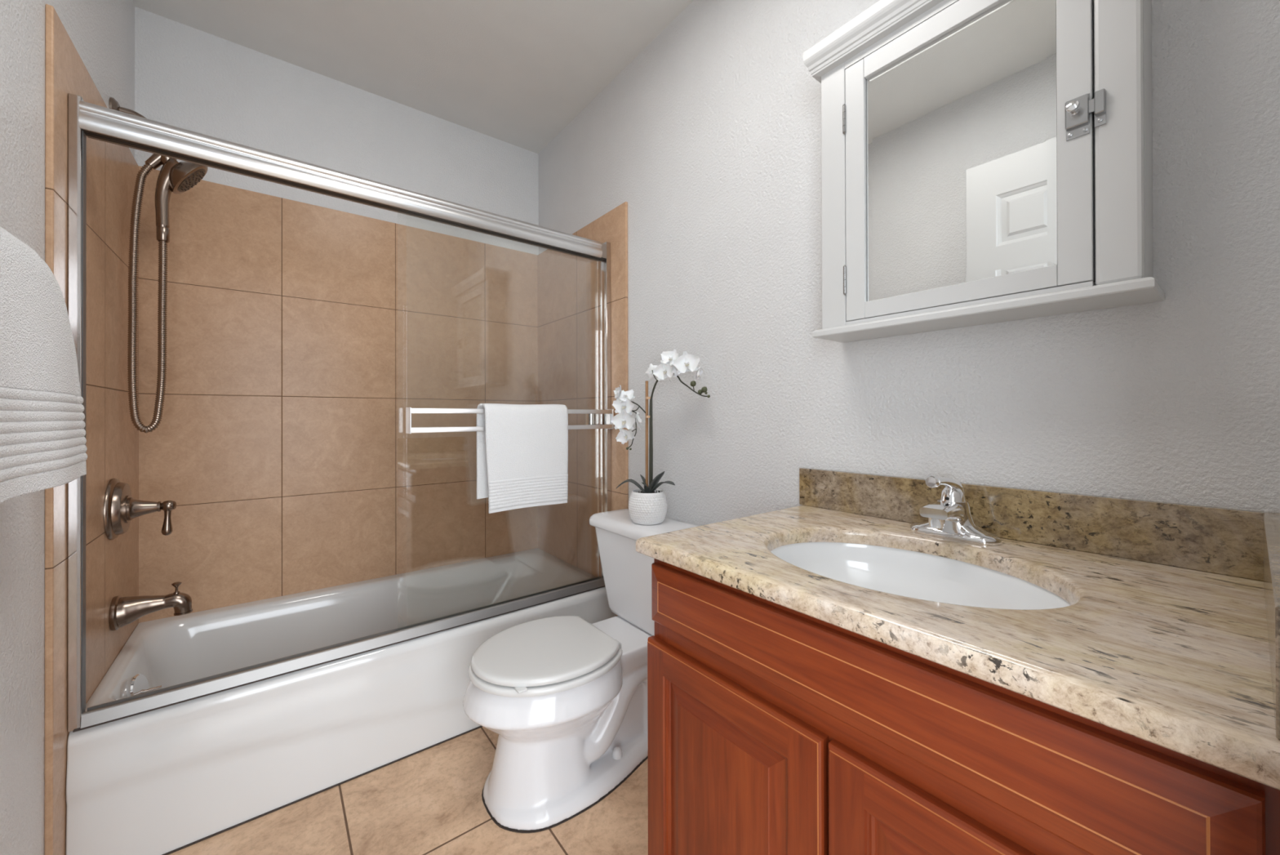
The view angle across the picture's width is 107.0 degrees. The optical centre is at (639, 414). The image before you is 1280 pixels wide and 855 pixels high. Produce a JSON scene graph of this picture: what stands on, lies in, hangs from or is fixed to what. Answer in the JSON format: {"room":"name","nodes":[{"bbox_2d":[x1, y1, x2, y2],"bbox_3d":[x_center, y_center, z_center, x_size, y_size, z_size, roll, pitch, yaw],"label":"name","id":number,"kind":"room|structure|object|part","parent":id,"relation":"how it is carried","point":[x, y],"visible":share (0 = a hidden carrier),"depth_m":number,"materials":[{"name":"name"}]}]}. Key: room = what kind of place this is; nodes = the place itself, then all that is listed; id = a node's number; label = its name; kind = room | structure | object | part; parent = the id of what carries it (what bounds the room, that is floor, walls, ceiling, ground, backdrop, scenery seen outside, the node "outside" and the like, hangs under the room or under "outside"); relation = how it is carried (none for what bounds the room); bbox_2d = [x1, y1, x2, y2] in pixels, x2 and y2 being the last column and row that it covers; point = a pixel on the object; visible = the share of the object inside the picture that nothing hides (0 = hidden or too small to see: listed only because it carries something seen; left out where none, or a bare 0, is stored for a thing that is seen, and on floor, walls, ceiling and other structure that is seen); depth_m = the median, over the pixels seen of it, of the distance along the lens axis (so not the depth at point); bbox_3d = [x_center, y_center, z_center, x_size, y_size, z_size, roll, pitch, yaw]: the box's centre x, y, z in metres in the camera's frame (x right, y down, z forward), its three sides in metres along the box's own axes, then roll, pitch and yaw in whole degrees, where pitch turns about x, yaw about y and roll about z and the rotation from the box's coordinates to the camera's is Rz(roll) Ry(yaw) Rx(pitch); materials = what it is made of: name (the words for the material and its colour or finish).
{"room":"bathroom","nodes":[
{"label":"bathroom","id":0,"kind":"room"},
{"bbox_2d":[0,0,138,854],"bbox_3d":[-1.053,-0.178,0.667,0.112,2.495,2.406,0,0,-38],"label":"wall","id":1,"kind":"structure","parent":0,"point":[51,50],"depth_m":1.03,"materials":[{"name":"paint"}]},
{"bbox_2d":[103,478,176,540],"bbox_3d":[-1.471,0.275,1.407,0.134,0.182,0.176,0,0,-38],"label":"shower valve","id":2,"kind":"object","parent":1,"relation":"attached to","point":[120,508],"visible":1,"depth_m":1.36,"materials":[{"name":"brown metal"}]},
{"bbox_3d":[-1.471,0.276,1.407,0.076,0.080,0.080,0,0,-38],"label":"stem","id":3,"kind":"part","parent":2,"relation":"part of","materials":[{"name":"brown metal"}]},
{"bbox_3d":[-1.434,0.326,1.436,0.024,0.080,0.024,0,0,-38],"label":"lever","id":4,"kind":"part","parent":2,"relation":"part of","materials":[{"name":"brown metal"}]},
{"bbox_3d":[-1.432,0.276,1.438,0.036,0.033,0.033,0,0,-38],"label":"lever handle","id":5,"kind":"part","parent":2,"relation":"part of","materials":[{"name":"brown metal"}]},
{"bbox_2d":[108,581,192,630],"bbox_3d":[-1.465,0.571,1.429,0.169,0.110,0.096,0,0,-38],"label":"tub spout","id":6,"kind":"object","parent":1,"relation":"attached to","point":[123,611],"visible":1,"depth_m":1.40,"materials":[{"name":"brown metal"}]},
{"bbox_3d":[-1.464,0.578,1.430,0.163,0.085,0.086,0,0,-38],"label":"spout","id":7,"kind":"part","parent":6,"relation":"part of","materials":[{"name":"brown metal"}]},
{"bbox_3d":[-1.428,0.535,1.459,0.023,0.038,0.023,0,0,-38],"label":"diverter knob","id":8,"kind":"part","parent":6,"relation":"part of","materials":[{"name":"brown metal"}]},
{"bbox_2d":[109,97,208,432],"bbox_3d":[-1.488,-0.443,1.474,0.212,0.999,0.132,0,0,-38],"label":"shower","id":9,"kind":"object","parent":1,"relation":"attached to","point":[175,176],"visible":0.96,"depth_m":1.46,"materials":[{"name":"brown metal"}]},
{"bbox_3d":[-1.516,-0.870,1.453,0.120,0.107,0.021,0,0,-38],"label":"shower arm","id":10,"kind":"part","parent":9,"relation":"part of","materials":[{"name":"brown metal"}]},
{"bbox_3d":[-1.436,-0.751,1.516,0.066,0.084,0.104,0,0,-38],"label":"spray plate","id":11,"kind":"part","parent":9,"relation":"part of","materials":[{"name":"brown metal"}]},
{"bbox_3d":[-0.904,-0.231,0.614,0.081,0.052,0.470,0,0,-38],"label":"towel rail","id":12,"kind":"object","parent":1,"relation":"attached to","visible":0},
{"bbox_2d":[0,226,87,503],"bbox_3d":[-0.915,-0.076,0.683,0.087,0.374,0.481,0,0,-38],"label":"bath towel","id":13,"kind":"object","parent":12,"relation":"hanging from","point":[42,440],"visible":1,"depth_m":0.69,"materials":[{"name":"white fabric"}]},
{"bbox_2d":[134,6,538,622],"bbox_3d":[-1.180,-0.174,2.146,1.724,2.495,0.112,0,0,-38],"label":"wall","id":14,"kind":"structure","parent":0,"point":[304,326],"depth_m":1.96,"materials":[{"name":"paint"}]},
{"bbox_2d":[168,726,648,854],"bbox_3d":[-0.407,1.099,1.150,1.724,0.060,2.626,0,0,-38],"label":"floor","id":15,"kind":"structure","parent":0,"point":[429,801],"depth_m":1.24,"materials":[{"name":"tile"}]},
{"bbox_2d":[66,547,615,854],"bbox_3d":[-0.915,0.896,1.804,1.498,0.353,0.744,0,0,-38],"label":"bathtub","id":16,"kind":"object","parent":15,"relation":"on","point":[168,780],"visible":0.7,"depth_m":1.40,"materials":[{"name":"white ceramic"}]},
{"bbox_3d":[-1.448,0.790,1.357,0.042,0.085,0.085,0,0,-26],"label":"overflow plate","id":17,"kind":"part","parent":16,"relation":"part of","materials":[{"name":"silver metal"}]},
{"bbox_3d":[-1.416,0.797,1.373,0.048,0.014,0.013,0,0,-31],"label":"trip lever","id":18,"kind":"part","parent":16,"relation":"part of","materials":[{"name":"silver metal"}]},
{"bbox_2d":[67,93,613,732],"bbox_3d":[-0.724,-0.006,1.557,1.498,1.446,0.117,0,0,-39],"label":"shower door","id":19,"kind":"structure","parent":16,"relation":"on","point":[85,119],"depth_m":1.26,"materials":[{"name":"silver metal"}]},
{"bbox_3d":[-0.718,-0.686,1.523,1.428,0.064,0.014,0,0,-39],"label":"header moulding","id":20,"kind":"part","parent":19,"relation":"part of","materials":[{"name":"silver metal"}]},
{"bbox_3d":[-0.725,-0.686,1.557,1.455,0.058,0.051,0,0,-39],"label":"header rail","id":21,"kind":"part","parent":19,"relation":"part of","materials":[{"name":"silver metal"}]},
{"bbox_2d":[476,403,568,513],"bbox_3d":[-0.420,0.148,1.718,0.322,0.375,0.082,0,0,-38],"label":"hand towel","id":22,"kind":"object","parent":19,"relation":"hanging from","point":[522,449],"visible":1,"depth_m":1.68,"materials":[{"name":"white fabric"}]},
{"bbox_3d":[-0.209,0.019,2.014,0.046,0.052,0.046,0,0,-39],"label":"finger pull","id":23,"kind":"part","parent":19,"relation":"part of","materials":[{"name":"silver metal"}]},
{"bbox_3d":[-0.481,0.020,1.770,0.774,1.369,0.006,0,0,-39],"label":"glass panel","id":24,"kind":"part","parent":19,"relation":"part of","materials":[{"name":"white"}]},
{"bbox_3d":[-0.457,0.020,1.766,0.759,1.369,0.006,0,0,-39],"label":"glass panel","id":25,"kind":"part","parent":19,"relation":"part of","materials":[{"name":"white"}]},
{"bbox_2d":[462,508,697,833],"bbox_3d":[-0.174,0.720,1.478,0.738,0.699,0.530,0,0,-38],"label":"toilet","id":26,"kind":"object","parent":15,"relation":"on","point":[565,697],"visible":0.79,"depth_m":1.31,"materials":[{"name":"white ceramic"}]},
{"bbox_3d":[-0.285,0.701,1.373,0.402,0.017,0.379,0,0,-38],"label":"seat","id":27,"kind":"part","parent":26,"relation":"part of","materials":[{"name":"white plastic"}]},
{"bbox_3d":[-0.285,0.678,1.374,0.390,0.020,0.367,0,0,-38],"label":"lid","id":28,"kind":"part","parent":26,"relation":"part of","materials":[{"name":"white plastic"}]},
{"bbox_3d":[-0.170,0.890,1.462,0.726,0.356,0.392,0,0,-38],"label":"bowl","id":29,"kind":"part","parent":26,"relation":"part of","materials":[{"name":"white ceramic"}]},
{"bbox_3d":[0.038,0.562,1.643,0.180,0.298,0.478,0,0,-38],"label":"tank","id":30,"kind":"part","parent":26,"relation":"part of","materials":[{"name":"white ceramic"}]},
{"bbox_3d":[0.037,0.392,1.643,0.203,0.042,0.530,0,0,-38],"label":"tank lid","id":31,"kind":"part","parent":26,"relation":"part of","materials":[{"name":"white ceramic"}]},
{"bbox_2d":[610,349,710,524],"bbox_3d":[0.078,0.076,1.606,0.365,0.588,0.137,0,0,28],"label":"orchid","id":32,"kind":"object","parent":26,"relation":"on","point":[647,505],"visible":1,"depth_m":1.60,"materials":[{"name":"white plant"}]},
{"bbox_3d":[-0.076,-0.078,1.645,0.022,0.053,0.065,18,11,-15],"label":"flower","id":33,"kind":"part","parent":32,"relation":"part of","materials":[{"name":"white plant"}]},
{"bbox_3d":[-0.056,0.017,1.629,0.087,0.070,0.029,1,10,17],"label":"flower","id":34,"kind":"part","parent":32,"relation":"part of","materials":[{"name":"white plant"}]},
{"bbox_3d":[-0.054,-0.035,1.631,0.082,0.067,0.027,6,2,24],"label":"flower","id":35,"kind":"part","parent":32,"relation":"part of","materials":[{"name":"white plant"}]},
{"bbox_3d":[-0.053,0.070,1.633,0.069,0.056,0.023,-28,15,25],"label":"flower","id":36,"kind":"part","parent":32,"relation":"part of","materials":[{"name":"white plant"}]},
{"bbox_3d":[-0.051,-0.068,1.642,0.065,0.053,0.022,-20,-40,-13],"label":"flower","id":37,"kind":"part","parent":32,"relation":"part of","materials":[{"name":"white plant"}]},
{"bbox_3d":[-0.014,0.032,1.642,0.085,0.171,0.006,0,0,7],"label":"stem","id":38,"kind":"part","parent":32,"relation":"part of","materials":[{"name":"grey"}]},
{"bbox_3d":[-0.005,0.016,1.643,0.023,0.056,0.069,-8,19,-4],"label":"flower","id":39,"kind":"part","parent":32,"relation":"part of","materials":[{"name":"white plant"}]},
{"bbox_3d":[0.027,0.317,1.634,0.135,0.108,0.135,0,0,-38],"label":"pot","id":40,"kind":"part","parent":32,"relation":"part of","materials":[{"name":"white ceramic"}]},
{"bbox_3d":[0.046,-0.151,1.637,0.065,0.053,0.022,-21,6,19],"label":"flower","id":41,"kind":"part","parent":32,"relation":"part of","materials":[{"name":"white plant"}]},
{"bbox_3d":[0.081,-0.150,1.573,0.078,0.063,0.026,-14,1,22],"label":"flower","id":42,"kind":"part","parent":32,"relation":"part of","materials":[{"name":"white plant"}]},
{"bbox_3d":[0.104,-0.191,1.565,0.074,0.060,0.024,21,-14,32],"label":"flower","id":43,"kind":"part","parent":32,"relation":"part of","materials":[{"name":"white plant"}]},
{"bbox_3d":[0.128,-0.155,1.542,0.061,0.049,0.020,-26,18,-7],"label":"flower","id":44,"kind":"part","parent":32,"relation":"part of","materials":[{"name":"white plant"}]},
{"bbox_3d":[0.125,0.060,1.564,0.234,0.427,0.013,0,0,37],"label":"stem","id":45,"kind":"part","parent":32,"relation":"part of","materials":[{"name":"grey"}]},
{"bbox_3d":[0.150,-0.170,1.522,0.087,0.070,0.029,-9,-8,8],"label":"flower","id":46,"kind":"part","parent":32,"relation":"part of","materials":[{"name":"white plant"}]},
{"bbox_3d":[0.189,-0.133,1.516,0.019,0.046,0.056,18,27,15],"label":"flower","id":47,"kind":"part","parent":32,"relation":"part of","materials":[{"name":"white plant"}]},
{"bbox_2d":[647,558,1279,854],"bbox_3d":[0.468,0.669,0.808,0.558,0.793,0.766,0,0,-38],"label":"vanity cabinet","id":48,"kind":"object","parent":15,"relation":"on","point":[773,728],"visible":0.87,"depth_m":0.59,"materials":[{"name":"brown wood"}]},
{"bbox_3d":[0.136,0.697,0.795,0.020,0.508,0.380,0,0,-38],"label":"door","id":49,"kind":"part","parent":48,"relation":"part of","materials":[{"name":"brown wood"}]},
{"bbox_3d":[0.373,0.696,0.490,0.020,0.508,0.378,0,0,-38],"label":"door","id":50,"kind":"part","parent":48,"relation":"part of","materials":[{"name":"brown wood"}]},
{"bbox_2d":[635,467,1279,790],"bbox_3d":[0.457,0.207,0.808,0.575,0.129,0.778,0,0,-38],"label":"countertop","id":51,"kind":"structure","parent":48,"relation":"on","point":[1168,635],"depth_m":0.62,"materials":[{"name":"beige stone"}]},
{"bbox_2d":[770,542,1070,609],"bbox_3d":[0.434,0.344,0.803,0.390,0.143,0.494,0,0,-38],"label":"sink","id":52,"kind":"object","parent":51,"relation":"in","point":[903,572],"visible":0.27,"depth_m":0.93,"materials":[{"name":"white ceramic"}]},
{"bbox_2d":[909,475,1001,545],"bbox_3d":[0.594,0.178,0.918,0.126,0.125,0.157,0,0,-38],"label":"faucet","id":53,"kind":"object","parent":51,"relation":"on","point":[950,517],"visible":1,"depth_m":0.91,"materials":[{"name":"silver metal"}]},
{"bbox_3d":[0.594,0.203,0.918,0.126,0.064,0.058,0,0,-38],"label":"spout","id":54,"kind":"part","parent":53,"relation":"part of","materials":[{"name":"silver metal"}]},
{"bbox_3d":[0.601,0.141,0.926,0.095,0.046,0.032,0,0,-34],"label":"lever handle","id":55,"kind":"part","parent":53,"relation":"part of","materials":[{"name":"silver metal"}]},
{"bbox_2d":[133,0,693,153],"bbox_3d":[-0.413,-1.456,1.157,1.724,0.060,2.626,0,0,-38],"label":"ceiling","id":56,"kind":"structure","parent":0,"point":[517,73],"depth_m":1.82,"materials":[{"name":"paint"}]},
{"bbox_2d":[537,0,1279,616],"bbox_3d":[0.221,-0.179,1.655,0.112,2.495,2.406,0,0,-38],"label":"wall","id":57,"kind":"structure","parent":0,"point":[699,163],"depth_m":1.26,"materials":[{"name":"paint"}]},
{"bbox_2d":[803,0,1164,342],"bbox_3d":[0.625,-0.527,0.943,0.145,0.686,0.583,0,0,-38],"label":"medicine cabinet","id":58,"kind":"object","parent":57,"relation":"attached to","point":[984,162],"visible":1,"depth_m":0.87,"materials":[{"name":"grey paint"}]},
{"bbox_3d":[0.625,-0.837,0.944,0.144,0.066,0.583,0,0,-38],"label":"crown moulding","id":59,"kind":"part","parent":58,"relation":"part of","materials":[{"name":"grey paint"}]},
{"bbox_2d":[866,0,1057,301],"bbox_3d":[0.601,-0.496,0.921,0.003,0.492,0.320,0,0,-38],"label":"mirror","id":60,"kind":"object","parent":58,"relation":"attached to","point":[962,119],"depth_m":0.90,"materials":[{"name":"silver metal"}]},
{"bbox_3d":[0.599,-0.500,0.920,0.017,0.573,0.410,0,0,-38],"label":"door","id":61,"kind":"part","parent":58,"relation":"part of","materials":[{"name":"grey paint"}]},
{"bbox_3d":[0.692,-0.490,0.756,0.022,0.017,0.017,0,0,-38],"label":"latch knob","id":62,"kind":"part","parent":58,"relation":"part of","materials":[{"name":"silver metal"}]},
{"bbox_2d":[799,467,1279,581],"bbox_3d":[0.677,0.192,0.978,0.020,0.098,0.778,0,0,-38],"label":"backsplash","id":63,"kind":"structure","parent":57,"relation":"attached to","point":[1227,541],"depth_m":0.83,"materials":[{"name":"stone"}]}
]}

